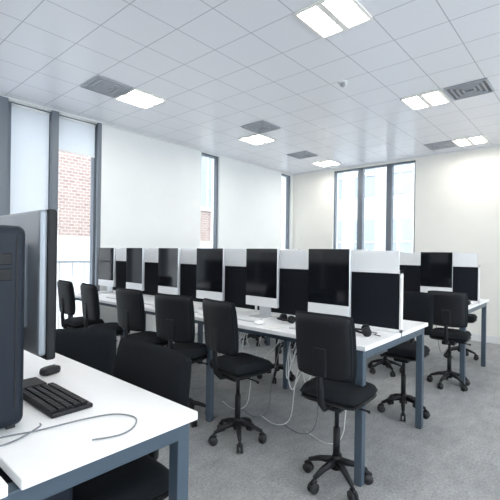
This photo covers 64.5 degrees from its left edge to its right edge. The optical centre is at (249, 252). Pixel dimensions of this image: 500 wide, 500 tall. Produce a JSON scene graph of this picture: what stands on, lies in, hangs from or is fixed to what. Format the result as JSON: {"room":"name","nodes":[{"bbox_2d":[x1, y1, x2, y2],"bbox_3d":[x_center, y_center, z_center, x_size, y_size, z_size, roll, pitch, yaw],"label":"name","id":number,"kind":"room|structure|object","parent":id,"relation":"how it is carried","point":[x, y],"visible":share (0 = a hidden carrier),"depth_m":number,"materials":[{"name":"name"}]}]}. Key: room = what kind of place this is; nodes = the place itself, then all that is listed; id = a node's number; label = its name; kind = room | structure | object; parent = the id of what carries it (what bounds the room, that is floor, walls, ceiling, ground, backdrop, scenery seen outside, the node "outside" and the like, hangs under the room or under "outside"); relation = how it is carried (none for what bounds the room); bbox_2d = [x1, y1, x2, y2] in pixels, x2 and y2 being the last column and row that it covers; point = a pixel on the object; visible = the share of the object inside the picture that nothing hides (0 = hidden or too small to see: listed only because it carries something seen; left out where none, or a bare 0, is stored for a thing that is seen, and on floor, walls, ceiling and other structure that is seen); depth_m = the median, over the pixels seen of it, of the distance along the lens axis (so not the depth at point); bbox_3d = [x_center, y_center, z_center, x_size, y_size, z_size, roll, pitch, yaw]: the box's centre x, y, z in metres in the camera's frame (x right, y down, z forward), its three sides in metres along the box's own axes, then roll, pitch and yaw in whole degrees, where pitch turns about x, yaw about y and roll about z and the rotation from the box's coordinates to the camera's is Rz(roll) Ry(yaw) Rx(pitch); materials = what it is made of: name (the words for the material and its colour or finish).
{"room":"computer lab","nodes":[
{"label":"computer lab","id":0,"kind":"room"},
{"bbox_2d":[8,100,292,339],"bbox_3d":[-2.121,-0.190,4.461,0.180,2.720,9.060,1,0,41],"label":"wall","id":1,"kind":"structure","parent":0,"point":[151,187],"depth_m":5.52,"materials":[{"name":"paint"}]},
{"bbox_2d":[0,96,8,215],"bbox_3d":[-2.454,-0.184,3.908,0.049,2.699,0.080,1,0,41],"label":"window post","id":2,"kind":"object","parent":1,"relation":"attached to","point":[3,100],"visible":0.47,"depth_m":3.90,"materials":[{"name":"grey metal"}]},
{"bbox_2d":[7,101,96,284],"bbox_3d":[-2.173,-0.235,4.368,0.085,2.570,0.970,1,0,41],"label":"window","id":3,"kind":"structure","parent":1,"relation":"in","point":[93,160],"depth_m":4.68,"materials":[{"name":"grey metal"}]},
{"bbox_2d":[10,103,49,213],"bbox_3d":[-2.298,-0.409,4.130,0.028,2.194,0.365,1,0,41],"label":"roller blind","id":4,"kind":"object","parent":3,"relation":"attached to","point":[29,126],"visible":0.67,"depth_m":4.12,"materials":[{"name":"white fabric"}]},
{"bbox_2d":[59,116,94,157],"bbox_3d":[-1.962,-1.310,4.498,0.028,0.384,0.415,1,0,41],"label":"roller blind","id":5,"kind":"object","parent":3,"relation":"attached to","point":[75,136],"visible":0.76,"depth_m":4.49,"materials":[{"name":"white fabric"}]},
{"bbox_2d":[49,110,58,300],"bbox_3d":[-2.135,-0.179,4.293,0.058,2.699,0.070,1,0,41],"label":"window post","id":6,"kind":"object","parent":1,"relation":"attached to","point":[54,115],"visible":0.46,"depth_m":4.27,"materials":[{"name":"grey metal"}]},
{"bbox_2d":[95,123,101,290],"bbox_3d":[-1.793,-0.174,4.668,0.039,2.699,0.045,1,0,41],"label":"window post","id":7,"kind":"object","parent":1,"relation":"attached to","point":[99,125],"visible":0.56,"depth_m":4.65,"materials":[{"name":"grey metal"}]},
{"bbox_2d":[116,326,197,347],"bbox_3d":[-2.067,1.121,4.398,0.012,0.100,8.700,1,0,41],"label":"baseboard","id":8,"kind":"structure","parent":1,"relation":"attached to","point":[196,327],"depth_m":5.83,"materials":[{"name":"white paint"}]},
{"bbox_2d":[201,153,217,247],"bbox_3d":[-0.663,-0.214,6.083,0.070,2.570,0.380,1,0,41],"label":"window","id":9,"kind":"structure","parent":1,"relation":"in","point":[215,211],"depth_m":6.20,"materials":[{"name":"grey metal"}]},
{"bbox_2d":[0,94,499,175],"bbox_3d":[0.463,-1.504,2.208,6.650,0.020,8.700,1,0,41],"label":"trim","id":10,"kind":"structure","parent":1,"relation":"attached to","point":[10,98],"depth_m":5.61,"materials":[{"name":"white paint"}]},
{"bbox_2d":[282,174,289,248],"bbox_3d":[0.627,-0.196,7.551,0.070,2.570,0.310,1,0,41],"label":"window","id":11,"kind":"structure","parent":1,"relation":"in","point":[283,175],"depth_m":7.64,"materials":[{"name":"grey metal"}]},
{"bbox_2d":[0,0,499,173],"bbox_3d":[0.464,-1.574,2.208,7.050,0.120,9.100,1,0,41],"label":"ceiling","id":12,"kind":"structure","parent":0,"point":[220,67],"depth_m":3.28,"materials":[{"name":"tile"}]},
{"bbox_2d":[80,75,132,97],"bbox_3d":[-1.329,-1.531,3.675,0.344,0.013,0.344,1,0,41],"label":"air diffuser","id":13,"kind":"object","parent":12,"relation":"in","point":[99,84],"depth_m":3.66,"materials":[{"name":"grey metal"}]},
{"bbox_2d":[114,88,165,108],"bbox_3d":[-1.091,-1.525,3.946,0.366,0.019,0.366,1,0,41],"label":"ceiling light panel","id":14,"kind":"object","parent":12,"relation":"in","point":[136,97],"depth_m":3.93,"materials":[{"name":"white plastic"}]},
{"bbox_2d":[238,134,275,144],"bbox_3d":[0.097,-1.508,5.298,0.366,0.019,0.366,1,0,41],"label":"ceiling light panel","id":15,"kind":"object","parent":12,"relation":"in","point":[256,139],"depth_m":5.28,"materials":[{"name":"white plastic"}]},
{"bbox_2d":[241,120,279,133],"bbox_3d":[0.129,-1.511,4.790,0.344,0.013,0.344,1,0,41],"label":"air diffuser","id":16,"kind":"object","parent":12,"relation":"in","point":[259,127],"depth_m":4.78,"materials":[{"name":"grey metal"}]},
{"bbox_2d":[287,151,317,158],"bbox_3d":[0.809,-1.501,6.109,0.344,0.013,0.344,1,0,41],"label":"air diffuser","id":17,"kind":"object","parent":12,"relation":"in","point":[304,154],"depth_m":6.09,"materials":[{"name":"grey metal"}]},
{"bbox_2d":[312,160,340,166],"bbox_3d":[1.284,-1.492,6.650,0.366,0.019,0.366,1,0,41],"label":"ceiling light panel","id":18,"kind":"object","parent":12,"relation":"in","point":[326,163],"depth_m":6.63,"materials":[{"name":"white plastic"}]},
{"bbox_2d":[294,0,372,38],"bbox_3d":[0.531,-1.502,2.520,0.366,0.019,0.366,1,0,41],"label":"ceiling light panel","id":19,"kind":"object","parent":12,"relation":"in","point":[327,18],"depth_m":2.52,"materials":[{"name":"white plastic"}]},
{"bbox_2d":[338,80,347,87],"bbox_3d":[0.822,-1.486,3.503,0.080,0.045,0.080,1,0,41],"label":"smoke detector","id":20,"kind":"object","parent":12,"relation":"attached to","point":[342,83],"visible":1,"depth_m":3.49,"materials":[{"name":"white plastic"}]},
{"bbox_2d":[400,89,450,109],"bbox_3d":[1.719,-1.486,3.872,0.366,0.019,0.366,1,0,41],"label":"ceiling light panel","id":21,"kind":"object","parent":12,"relation":"in","point":[435,97],"depth_m":3.85,"materials":[{"name":"white plastic"}]},
{"bbox_2d":[424,140,457,149],"bbox_3d":[2.637,-1.476,5.462,0.344,0.013,0.344,1,0,41],"label":"air diffuser","id":22,"kind":"object","parent":12,"relation":"in","point":[444,144],"depth_m":5.45,"materials":[{"name":"grey metal"}]},
{"bbox_2d":[443,78,494,100],"bbox_3d":[2.005,-1.485,3.622,0.344,0.013,0.344,1,0,41],"label":"air diffuser","id":23,"kind":"object","parent":12,"relation":"in","point":[482,86],"depth_m":3.61,"materials":[{"name":"grey metal"}]},
{"bbox_2d":[452,135,488,146],"bbox_3d":[2.907,-1.469,5.225,0.366,0.019,0.366,1,0,41],"label":"ceiling light panel","id":24,"kind":"object","parent":12,"relation":"in","point":[473,140],"depth_m":5.20,"materials":[{"name":"white plastic"}]},
{"bbox_2d":[116,332,499,499],"bbox_3d":[0.424,1.256,2.208,6.650,0.100,8.700,1,0,41],"label":"floor","id":25,"kind":"structure","parent":0,"point":[455,454],"depth_m":2.57,"materials":[{"name":"carpet"}]},
{"bbox_2d":[57,280,103,327],"bbox_3d":[-1.691,0.722,3.935,0.363,0.908,0.395,1,0,44],"label":"office chair","id":26,"kind":"object","parent":25,"relation":"on","point":[66,295],"visible":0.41,"depth_m":3.77,"materials":[{"name":"black fabric"}]},
{"bbox_2d":[55,328,116,375],"bbox_3d":[-0.811,0.782,1.789,0.363,0.813,0.395,1,0,-1],"label":"office chair","id":27,"kind":"object","parent":25,"relation":"on","point":[95,348],"visible":0.2,"depth_m":1.92,"materials":[{"name":"black fabric"}]},
{"bbox_2d":[0,350,197,499],"bbox_3d":[-1.764,0.810,1.929,3.420,0.730,0.975,1,0,41],"label":"desk","id":28,"kind":"object","parent":25,"relation":"on","point":[43,464],"visible":0.91,"depth_m":1.06,"materials":[{"name":"white laminate"}]},
{"bbox_2d":[0,225,24,429],"bbox_3d":[-0.765,0.193,1.091,0.334,0.532,0.163,1,0,41],"label":"computer tower","id":29,"kind":"object","parent":28,"relation":"on","point":[12,238],"depth_m":1.02,"materials":[{"name":"black plastic"}]},
{"bbox_2d":[0,209,56,388],"bbox_3d":[-0.780,0.161,1.342,0.420,0.594,0.150,1,0,41],"label":"computer monitor","id":30,"kind":"object","parent":28,"relation":"on","point":[39,226],"visible":0.54,"depth_m":1.22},
{"bbox_2d":[0,467,72,499],"bbox_3d":[-0.631,0.716,1.078,0.324,0.450,0.180,1,0,41],"label":"desktop computer","id":31,"kind":"object","parent":28,"relation":"attached to","point":[66,494],"visible":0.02,"depth_m":1.02,"materials":[{"name":"black"}]},
{"bbox_2d":[39,364,60,375],"bbox_3d":[-0.755,0.442,1.496,0.046,0.030,0.079,1,0,24],"label":"computer mouse","id":32,"kind":"object","parent":28,"relation":"on","point":[51,369],"depth_m":1.48,"materials":[{"name":"black plastic"}]},
{"bbox_2d":[23,382,92,418],"bbox_3d":[-0.608,0.451,1.227,0.263,0.020,0.122,1,0,41],"label":"keyboard","id":33,"kind":"object","parent":28,"relation":"on","point":[53,400],"visible":0.98,"depth_m":1.19,"materials":[{"name":"black plastic"}]},
{"bbox_2d":[0,413,136,446],"bbox_3d":[-0.495,0.460,1.008,0.404,0.004,0.150,1,0,-23],"label":"cable","id":34,"kind":"object","parent":28,"relation":"on","point":[33,430],"visible":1,"depth_m":1.02,"materials":[{"name":"grey plastic"}]},
{"bbox_2d":[80,283,130,340],"bbox_3d":[-1.322,0.727,3.599,0.395,0.908,0.363,1,0,-43],"label":"office chair","id":35,"kind":"object","parent":25,"relation":"on","point":[90,304],"visible":0.46,"depth_m":3.44,"materials":[{"name":"black fabric"}]},
{"bbox_2d":[72,339,191,499],"bbox_3d":[-0.458,0.769,1.343,0.500,0.849,0.395,1,0,41],"label":"office chair","id":36,"kind":"object","parent":25,"relation":"on","point":[159,370],"visible":0.48,"depth_m":1.32,"materials":[{"name":"black fabric"}]},
{"bbox_2d":[116,288,167,345],"bbox_3d":[-0.864,0.733,3.207,0.363,0.908,0.395,1,0,37],"label":"office chair","id":37,"kind":"object","parent":25,"relation":"on","point":[130,302],"visible":0.48,"depth_m":3.04,"materials":[{"name":"black fabric"}]},
{"bbox_2d":[155,293,207,427],"bbox_3d":[-0.471,0.739,2.848,0.363,0.908,0.395,1,0,27],"label":"office chair","id":38,"kind":"object","parent":25,"relation":"on","point":[174,314],"visible":0.61,"depth_m":2.68,"materials":[{"name":"black fabric"}]},
{"bbox_2d":[202,298,272,452],"bbox_3d":[-0.091,0.744,2.531,0.395,0.908,0.363,1,0,-41],"label":"office chair","id":39,"kind":"object","parent":25,"relation":"on","point":[219,317],"visible":1,"depth_m":2.42,"materials":[{"name":"black fabric"}]},
{"bbox_2d":[68,291,427,486],"bbox_3d":[-0.377,0.830,3.508,3.420,0.730,0.990,1,0,41],"label":"desk","id":40,"kind":"object","parent":25,"relation":"on","point":[366,347],"visible":0.38,"depth_m":2.58,"materials":[{"name":"white laminate"}]},
{"bbox_2d":[98,248,115,293],"bbox_3d":[-1.598,0.197,4.380,0.304,0.500,0.125,1,0,39],"label":"desktop computer","id":41,"kind":"object","parent":40,"relation":"on","point":[106,260],"visible":0.98,"depth_m":4.37,"materials":[{"name":"silver metal"}]},
{"bbox_2d":[126,248,144,290],"bbox_3d":[-1.180,0.203,4.012,0.304,0.500,0.125,1,0,43],"label":"desktop computer","id":42,"kind":"object","parent":40,"relation":"on","point":[135,257],"visible":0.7,"depth_m":3.99,"materials":[{"name":"silver metal"}]},
{"bbox_2d":[144,301,154,305],"bbox_3d":[-0.881,0.451,3.510,0.280,0.012,0.090,1,0,41],"label":"keyboard","id":43,"kind":"object","parent":40,"relation":"on","point":[145,302],"visible":0.59,"depth_m":3.49,"materials":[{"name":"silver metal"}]},
{"bbox_2d":[158,248,180,294],"bbox_3d":[-0.761,0.209,3.644,0.304,0.500,0.125,1,0,43],"label":"desktop computer","id":44,"kind":"object","parent":40,"relation":"on","point":[168,258],"visible":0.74,"depth_m":3.63,"materials":[{"name":"silver metal"}]},
{"bbox_2d":[196,248,224,308],"bbox_3d":[-0.341,0.215,3.275,0.304,0.500,0.125,1,0,39],"label":"desktop computer","id":45,"kind":"object","parent":40,"relation":"on","point":[210,269],"visible":0.84,"depth_m":3.26,"materials":[{"name":"silver metal"}]},
{"bbox_2d":[237,315,261,321],"bbox_3d":[-0.043,0.463,2.774,0.280,0.012,0.090,1,0,41],"label":"keyboard","id":46,"kind":"object","parent":40,"relation":"on","point":[243,318],"visible":0.77,"depth_m":2.74,"materials":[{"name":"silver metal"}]},
{"bbox_2d":[113,249,403,332],"bbox_3d":[-0.369,0.218,3.508,3.420,0.490,0.026,1,0,41],"label":"divider","id":47,"kind":"object","parent":40,"relation":"on","point":[376,276],"visible":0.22,"depth_m":2.87,"materials":[{"name":"fabric"}]},
{"bbox_2d":[254,320,263,323],"bbox_3d":[0.060,0.455,2.603,0.072,0.028,0.042,1,0,-39],"label":"computer mouse","id":48,"kind":"object","parent":40,"relation":"on","point":[255,321],"visible":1,"depth_m":2.59,"materials":[{"name":"white plastic"}]},
{"bbox_2d":[246,248,279,317],"bbox_3d":[0.077,0.221,2.908,0.304,0.500,0.125,1,0,43],"label":"desktop computer","id":49,"kind":"object","parent":40,"relation":"on","point":[262,265],"visible":1,"depth_m":2.90,"materials":[{"name":"silver metal"}]},
{"bbox_2d":[264,325,283,328],"bbox_3d":[0.151,0.470,2.497,0.100,0.003,0.100,1,0,41],"label":"paper sheet","id":50,"kind":"object","parent":40,"relation":"on","point":[269,326],"visible":1,"depth_m":2.48,"materials":[{"name":"white paper"}]},
{"bbox_2d":[277,313,294,323],"bbox_3d":[0.251,0.447,2.696,0.153,0.052,0.134,1,0,-27],"label":"headset","id":51,"kind":"object","parent":40,"relation":"on","point":[283,317],"visible":0.98,"depth_m":2.64,"materials":[{"name":"black plastic"}]},
{"bbox_2d":[308,249,351,316],"bbox_3d":[0.497,0.227,2.539,0.304,0.500,0.125,1,0,43],"label":"desktop computer","id":52,"kind":"object","parent":40,"relation":"on","point":[329,270],"visible":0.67,"depth_m":2.53,"materials":[{"name":"black glass"}]},
{"bbox_2d":[355,324,379,336],"bbox_3d":[0.678,0.453,2.310,0.153,0.052,0.134,1,0,13],"label":"headset","id":53,"kind":"object","parent":40,"relation":"on","point":[365,329],"visible":0.88,"depth_m":2.25,"materials":[{"name":"black plastic"}]},
{"bbox_2d":[241,334,265,345],"bbox_3d":[0.040,0.760,5.222,0.363,0.881,0.395,1,0,37],"label":"office chair","id":54,"kind":"object","parent":25,"relation":"on","point":[256,337],"visible":0.17,"depth_m":5.18,"materials":[{"name":"black plastic"}]},
{"bbox_2d":[257,339,295,383],"bbox_3d":[0.276,0.749,3.801,0.363,0.908,0.395,1,0,31],"label":"office chair","id":55,"kind":"object","parent":25,"relation":"on","point":[278,366],"visible":0.15,"depth_m":3.76,"materials":[{"name":"black plastic"}]},
{"bbox_2d":[221,332,345,443],"bbox_3d":[0.172,0.906,2.883,1.260,0.594,0.190,1,0,41],"label":"cable bundle","id":56,"kind":"object","parent":25,"relation":"on","point":[289,349],"visible":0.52,"depth_m":2.79,"materials":[{"name":"white plastic"}]},
{"bbox_2d":[278,342,296,354],"bbox_3d":[0.477,0.766,4.812,0.363,0.881,0.395,1,0,41],"label":"office chair","id":57,"kind":"object","parent":25,"relation":"on","point":[292,344],"visible":0.13,"depth_m":4.73,"materials":[{"name":"black plastic"}]},
{"bbox_2d":[295,311,377,499],"bbox_3d":[0.442,0.752,2.074,0.363,0.908,0.395,1,0,39],"label":"office chair","id":58,"kind":"object","parent":25,"relation":"on","point":[325,343],"visible":0.98,"depth_m":1.94,"materials":[{"name":"black fabric"}]},
{"bbox_2d":[266,299,488,385],"bbox_3d":[0.989,0.849,5.064,3.420,0.730,0.960,1,0,41],"label":"desk","id":59,"kind":"object","parent":25,"relation":"on","point":[472,307],"visible":0.24,"depth_m":4.14,"materials":[{"name":"white laminate"}]},
{"bbox_2d":[420,252,452,292],"bbox_3d":[1.895,0.246,4.039,0.304,0.500,0.125,1,0,40],"label":"desktop computer","id":60,"kind":"object","parent":59,"relation":"on","point":[436,273],"visible":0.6,"depth_m":4.04,"materials":[{"name":"silver metal"}]},
{"bbox_2d":[400,253,479,302],"bbox_3d":[0.998,0.237,5.064,3.420,0.490,0.026,1,0,41],"label":"divider","id":61,"kind":"object","parent":59,"relation":"on","point":[466,269],"visible":0.15,"depth_m":4.05,"materials":[{"name":"fabric"}]},
{"bbox_2d":[368,356,401,376],"bbox_3d":[1.370,0.778,4.043,0.395,0.881,0.363,1,0,-41],"label":"office chair","id":62,"kind":"object","parent":25,"relation":"on","point":[384,361],"visible":0.16,"depth_m":4.01,"materials":[{"name":"black plastic"}]},
{"bbox_2d":[377,291,433,421],"bbox_3d":[1.185,0.762,3.014,0.363,0.908,0.395,1,0,41],"label":"office chair","id":63,"kind":"object","parent":25,"relation":"on","point":[417,306],"visible":0.7,"depth_m":3.01,"materials":[{"name":"black plastic"}]},
{"bbox_2d":[427,290,471,391],"bbox_3d":[1.828,0.785,3.651,0.363,0.881,0.395,1,0,36],"label":"office chair","id":64,"kind":"object","parent":25,"relation":"on","point":[450,308],"visible":0.91,"depth_m":3.51,"materials":[{"name":"black fabric"}]},
{"bbox_2d":[443,313,478,360],"bbox_3d":[2.482,0.780,4.644,0.363,0.908,0.395,1,0,36],"label":"office chair","id":65,"kind":"object","parent":25,"relation":"on","point":[472,318],"visible":0.2,"depth_m":4.57,"materials":[{"name":"black plastic"}]},
{"bbox_2d":[292,146,499,336],"bbox_3d":[3.374,-0.113,5.543,6.650,2.720,0.180,1,0,41],"label":"wall","id":66,"kind":"structure","parent":0,"point":[457,194],"depth_m":5.81,"materials":[{"name":"beige paint"}]},
{"bbox_2d":[333,160,415,252],"bbox_3d":[2.060,-0.169,6.668,1.430,2.555,0.085,1,0,41],"label":"window","id":67,"kind":"structure","parent":66,"relation":"in","point":[390,167],"depth_m":6.75,"materials":[{"name":"grey metal"}]},
{"bbox_2d":[470,333,499,343],"bbox_3d":[3.297,1.196,5.467,6.638,0.100,0.012,1,0,41],"label":"baseboard","id":68,"kind":"structure","parent":66,"relation":"attached to","point":[474,337],"depth_m":5.47,"materials":[{"name":"white paint"}]},
{"label":"outside","id":69,"kind":"structure","parent":0,"visible":0},
{"bbox_3d":[-1.268,4.333,7.716,36.000,0.100,34.000,1,0,41],"label":"ground","id":70,"kind":"structure","parent":69,"visible":0},
{"bbox_2d":[10,151,211,328],"bbox_3d":[-5.732,-0.580,9.322,1.070,9.600,24.430,1,0,41],"label":"brick building","id":71,"kind":"structure","parent":70,"relation":"on","point":[74,170],"depth_m":10.10,"materials":[{"name":"red brick"}]},
{"bbox_2d":[281,163,414,252],"bbox_3d":[8.566,-1.131,10.413,18.900,11.100,1.070,1,0,41],"label":"building","id":72,"kind":"structure","parent":70,"relation":"on","point":[375,179],"depth_m":13.51,"materials":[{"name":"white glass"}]},
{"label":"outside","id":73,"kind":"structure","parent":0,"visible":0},
{"bbox_2d":[57,261,89,328],"bbox_3d":[-1.849,0.752,5.741,1.060,1.245,7.400,1,0,41],"label":"balcony railing","id":74,"kind":"object","parent":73,"point":[59,262],"visible":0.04,"depth_m":5.61,"materials":[{"name":"grey metal"}]}
]}

